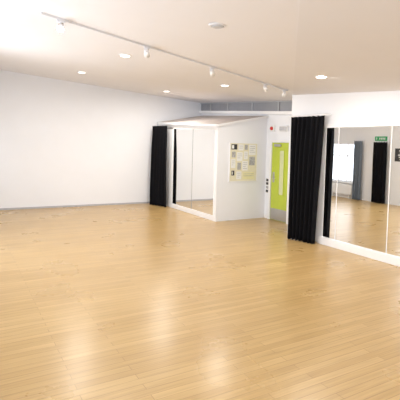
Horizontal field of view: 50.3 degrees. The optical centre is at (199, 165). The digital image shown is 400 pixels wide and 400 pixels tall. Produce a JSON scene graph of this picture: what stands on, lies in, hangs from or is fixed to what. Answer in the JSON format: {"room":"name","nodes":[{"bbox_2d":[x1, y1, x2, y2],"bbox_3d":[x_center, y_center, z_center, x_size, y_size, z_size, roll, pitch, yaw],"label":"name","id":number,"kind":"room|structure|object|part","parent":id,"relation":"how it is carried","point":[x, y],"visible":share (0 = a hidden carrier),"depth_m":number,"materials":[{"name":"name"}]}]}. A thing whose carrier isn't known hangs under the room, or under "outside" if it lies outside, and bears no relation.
{"room":"exercise studio","nodes":[
{"label":"exercise studio","id":0,"kind":"room"},
{"bbox_2d":[0,70,201,207],"bbox_3d":[-3.026,-0.674,11.288,7.293,3.591,0.150,0,3,-29],"label":"wall","id":1,"kind":"structure","parent":0,"point":[62,142],"depth_m":11.07,"materials":[{"name":"paint"}]},
{"bbox_2d":[0,202,149,209],"bbox_3d":[-3.683,1.052,10.942,5.401,0.045,0.012,0,3,-29],"label":"baseboard","id":2,"kind":"structure","parent":1,"relation":"attached to","point":[131,202],"depth_m":11.12,"materials":[{"name":"white wood"}]},
{"bbox_2d":[0,0,299,102],"bbox_3d":[0.565,-1.386,5.028,7.290,1.513,14.700,0,3,-30],"label":"ceiling","id":3,"kind":"structure","parent":0,"point":[258,40],"depth_m":5.20,"materials":[{"name":"paint"}]},
{"bbox_2d":[119,54,130,56],"bbox_3d":[-1.072,-1.582,6.120,0.194,0.020,0.194,0,3,-30],"label":"recessed light","id":4,"kind":"object","parent":3,"relation":"in","point":[121,55],"visible":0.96,"depth_m":6.07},
{"bbox_2d":[40,12,287,96],"bbox_3d":[-0.003,-1.385,5.994,0.122,0.391,4.712,4,4,42],"label":"track light","id":5,"kind":"object","parent":3,"relation":"attached to","point":[60,28],"visible":1,"depth_m":5.26,"materials":[{"name":"metal"}]},
{"bbox_2d":[209,22,225,28],"bbox_3d":[0.164,-1.294,3.949,0.170,0.026,0.170,0,3,-30],"label":"smoke detector","id":6,"kind":"object","parent":3,"relation":"attached to","point":[215,25],"visible":0.98,"depth_m":3.91,"materials":[{"name":"plastic"}]},
{"bbox_2d":[0,203,399,399],"bbox_3d":[0.489,1.517,5.171,7.290,0.100,14.700,0,3,-30],"label":"floor","id":7,"kind":"structure","parent":0,"point":[146,301],"depth_m":4.36,"materials":[{"name":"brown wood"}]},
{"bbox_2d":[157,116,268,221],"bbox_3d":[0.185,-0.130,11.146,1.462,2.585,3.226,0,3,-30],"label":"booth","id":8,"kind":"object","parent":7,"relation":"on","point":[197,158],"visible":0.77,"depth_m":10.06,"materials":[{"name":"paint"}]},
{"bbox_2d":[150,126,166,206],"bbox_3d":[-1.138,-0.001,11.679,0.155,2.194,0.744,-1,4,-42],"label":"curtain","id":9,"kind":"object","parent":8,"relation":"hanging from","point":[159,133],"visible":1,"depth_m":11.68,"materials":[{"name":"fabric"}]},
{"bbox_3d":[-0.941,-0.034,11.814,0.072,2.030,0.960,0,3,-30],"label":"post","id":10,"kind":"part","parent":8,"relation":"part of","materials":[{"name":"white wood"}]},
{"bbox_2d":[172,129,214,214],"bbox_3d":[-0.195,0.070,10.482,0.024,1.992,2.088,0,3,-30],"label":"mirror","id":11,"kind":"object","parent":8,"relation":"on","point":[193,150],"depth_m":10.36,"materials":[{"name":"clear glass"}]},
{"bbox_3d":[0.370,0.158,9.530,0.072,1.940,0.122,0,3,-30],"label":"post","id":12,"kind":"part","parent":8,"relation":"part of","materials":[{"name":"white wood"}]},
{"bbox_2d":[228,143,257,181],"bbox_3d":[1.001,-0.081,9.818,0.801,0.890,0.021,0,3,-32],"label":"notice board","id":13,"kind":"object","parent":8,"relation":"attached to","point":[242,156],"visible":1,"depth_m":9.80,"materials":[{"name":"white paper"}]},
{"bbox_2d":[202,113,291,214],"bbox_3d":[1.295,-0.274,10.831,0.150,3.061,5.100,0,3,-30],"label":"wall","id":14,"kind":"structure","parent":0,"point":[278,120],"depth_m":10.04,"materials":[{"name":"paint"}]},
{"bbox_2d":[199,111,291,114],"bbox_3d":[1.197,-1.343,10.746,0.100,0.348,4.770,0,3,-30],"label":"beam","id":15,"kind":"structure","parent":14,"relation":"attached to","point":[215,112],"depth_m":10.57,"materials":[{"name":"white paint"}]},
{"bbox_2d":[201,102,291,110],"bbox_3d":[1.231,-1.483,10.757,0.030,0.488,4.770,0,3,-30],"label":"glazing","id":16,"kind":"object","parent":15,"relation":"attached to","point":[263,106],"visible":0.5,"depth_m":10.71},
{"bbox_2d":[200,101,291,103],"bbox_3d":[1.222,-1.608,10.743,0.060,0.318,4.770,0,3,-30],"label":"rail","id":17,"kind":"object","parent":14,"relation":"attached to","point":[256,101],"visible":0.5,"depth_m":10.67,"materials":[{"name":"grey metal"}]},
{"bbox_2d":[265,178,268,192],"bbox_3d":[1.600,0.470,10.136,0.014,0.360,0.110,0,3,-30],"label":"switch","id":18,"kind":"object","parent":14,"relation":"attached to","point":[267,179],"visible":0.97,"depth_m":10.12,"materials":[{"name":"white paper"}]},
{"bbox_2d":[267,140,273,218],"bbox_3d":[1.653,0.328,9.998,0.059,1.860,0.066,0,3,-30],"label":"frame","id":19,"kind":"object","parent":14,"relation":"attached to","point":[271,142],"visible":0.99,"depth_m":9.98,"materials":[{"name":"white wood"}]},
{"bbox_2d":[270,125,274,131],"bbox_3d":[1.679,-0.870,9.939,0.070,0.140,0.160,0,3,-30],"label":"fire alarm sounder","id":20,"kind":"object","parent":14,"relation":"attached to","point":[272,127],"visible":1,"depth_m":9.90,"materials":[{"name":"red plastic"}]},
{"bbox_2d":[272,140,288,194],"bbox_3d":[1.815,0.037,9.694,0.079,1.240,0.588,0,3,-30],"label":"door","id":21,"kind":"structure","parent":14,"relation":"in","point":[275,141],"depth_m":9.64,"materials":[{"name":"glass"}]},
{"bbox_2d":[278,150,279,194],"bbox_3d":[1.804,0.155,9.715,0.012,1.040,0.015,0,3,-30],"label":"bead","id":22,"kind":"object","parent":21,"relation":"attached to","point":[279,150],"visible":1,"depth_m":9.71,"materials":[{"name":"paint"}]},
{"bbox_2d":[270,143,288,222],"bbox_3d":[1.826,0.371,9.722,0.033,1.790,0.580,0,3,-30],"label":"leaf","id":23,"kind":"object","parent":21,"relation":"attached to","point":[279,202],"visible":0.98,"depth_m":9.74,"materials":[{"name":"paint"}]},
{"bbox_2d":[270,208,285,221],"bbox_3d":[1.790,1.125,9.750,0.005,0.260,0.560,0,3,-30],"label":"kick plate","id":24,"kind":"object","parent":23,"relation":"attached to","point":[276,214],"visible":1,"depth_m":9.74,"materials":[{"name":"metal"}]},
{"bbox_3d":[1.839,-0.554,9.670,0.059,0.056,0.588,0,3,-30],"label":"frame","id":25,"kind":"part","parent":21,"relation":"part of","materials":[{"name":"white wood"}]},
{"bbox_3d":[1.844,0.160,9.649,0.008,1.000,0.140,0,3,-30],"label":"vision panel","id":26,"kind":"part","parent":21,"relation":"part of","materials":[{"name":"clear glass"}]},
{"bbox_2d":[282,150,284,195],"bbox_3d":[1.881,0.164,9.581,0.012,1.040,0.015,0,3,-30],"label":"bead","id":27,"kind":"object","parent":21,"relation":"attached to","point":[284,150],"visible":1,"depth_m":9.58,"materials":[{"name":"paint"}]},
{"bbox_2d":[279,126,288,130],"bbox_3d":[1.882,-0.838,9.589,0.066,0.120,0.270,0,3,-30],"label":"emergency light","id":28,"kind":"object","parent":14,"relation":"attached to","point":[281,128],"visible":1,"depth_m":9.54,"materials":[{"name":"white plastic"}]},
{"bbox_2d":[286,140,290,223],"bbox_3d":[1.976,0.364,9.435,0.059,1.860,0.056,0,3,-30],"label":"frame","id":29,"kind":"object","parent":14,"relation":"attached to","point":[289,140],"visible":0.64,"depth_m":9.41,"materials":[{"name":"white wood"}]},
{"bbox_2d":[287,91,399,241],"bbox_3d":[4.436,0.236,4.502,0.805,2.829,9.360,0,3,-30],"label":"wall","id":30,"kind":"structure","parent":0,"point":[379,106],"depth_m":7.21,"materials":[{"name":"paint"}]},
{"bbox_2d":[288,113,331,117],"bbox_3d":[1.997,-0.912,7.774,0.162,0.027,0.980,0,3,-30],"label":"rail","id":31,"kind":"object","parent":30,"relation":"attached to","point":[325,113],"visible":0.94,"depth_m":7.63,"materials":[{"name":"white metal"}]},
{"bbox_2d":[287,115,324,243],"bbox_3d":[1.852,0.235,7.742,0.251,2.266,0.779,0,3,-30],"label":"curtain","id":32,"kind":"object","parent":31,"relation":"hanging from","point":[307,132],"visible":1,"depth_m":7.69,"materials":[{"name":"fabric"}]},
{"bbox_3d":[1.938,-0.910,7.740,0.024,0.024,0.980,0,3,-30],"label":"rail","id":33,"kind":"part","parent":31,"relation":"part of","materials":[{"name":"white metal"}]},
{"bbox_2d":[317,121,399,266],"bbox_3d":[3.277,0.449,5.652,0.059,2.130,4.520,0,3,-30],"label":"wall mirror","id":34,"kind":"object","parent":30,"relation":"attached to","point":[361,197],"visible":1,"depth_m":6.82,"materials":[{"name":"clear glass"}]},
{"bbox_3d":[2.282,0.306,7.422,0.020,1.930,0.282,0,3,-30],"label":"mirror panel","id":35,"kind":"part","parent":34,"relation":"part of","materials":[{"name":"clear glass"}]},
{"bbox_3d":[3.325,-0.578,5.590,0.034,0.070,4.440,0,3,-30],"label":"rail","id":36,"kind":"part","parent":34,"relation":"part of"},
{"bbox_3d":[2.606,0.342,6.859,0.020,1.930,1.002,0,3,-30],"label":"mirror panel","id":37,"kind":"part","parent":34,"relation":"part of","materials":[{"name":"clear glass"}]},
{"bbox_3d":[3.115,0.399,5.971,0.020,1.930,1.032,0,3,-30],"label":"mirror panel","id":38,"kind":"part","parent":34,"relation":"part of","materials":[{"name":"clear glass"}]},
{"bbox_2d":[293,0,399,94],"bbox_3d":[1.462,-0.869,2.723,6.150,0.616,9.360,0,3,-30],"label":"ceiling panel","id":39,"kind":"object","parent":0,"point":[354,44],"depth_m":4.14,"materials":[{"name":"white paint"}]}
]}

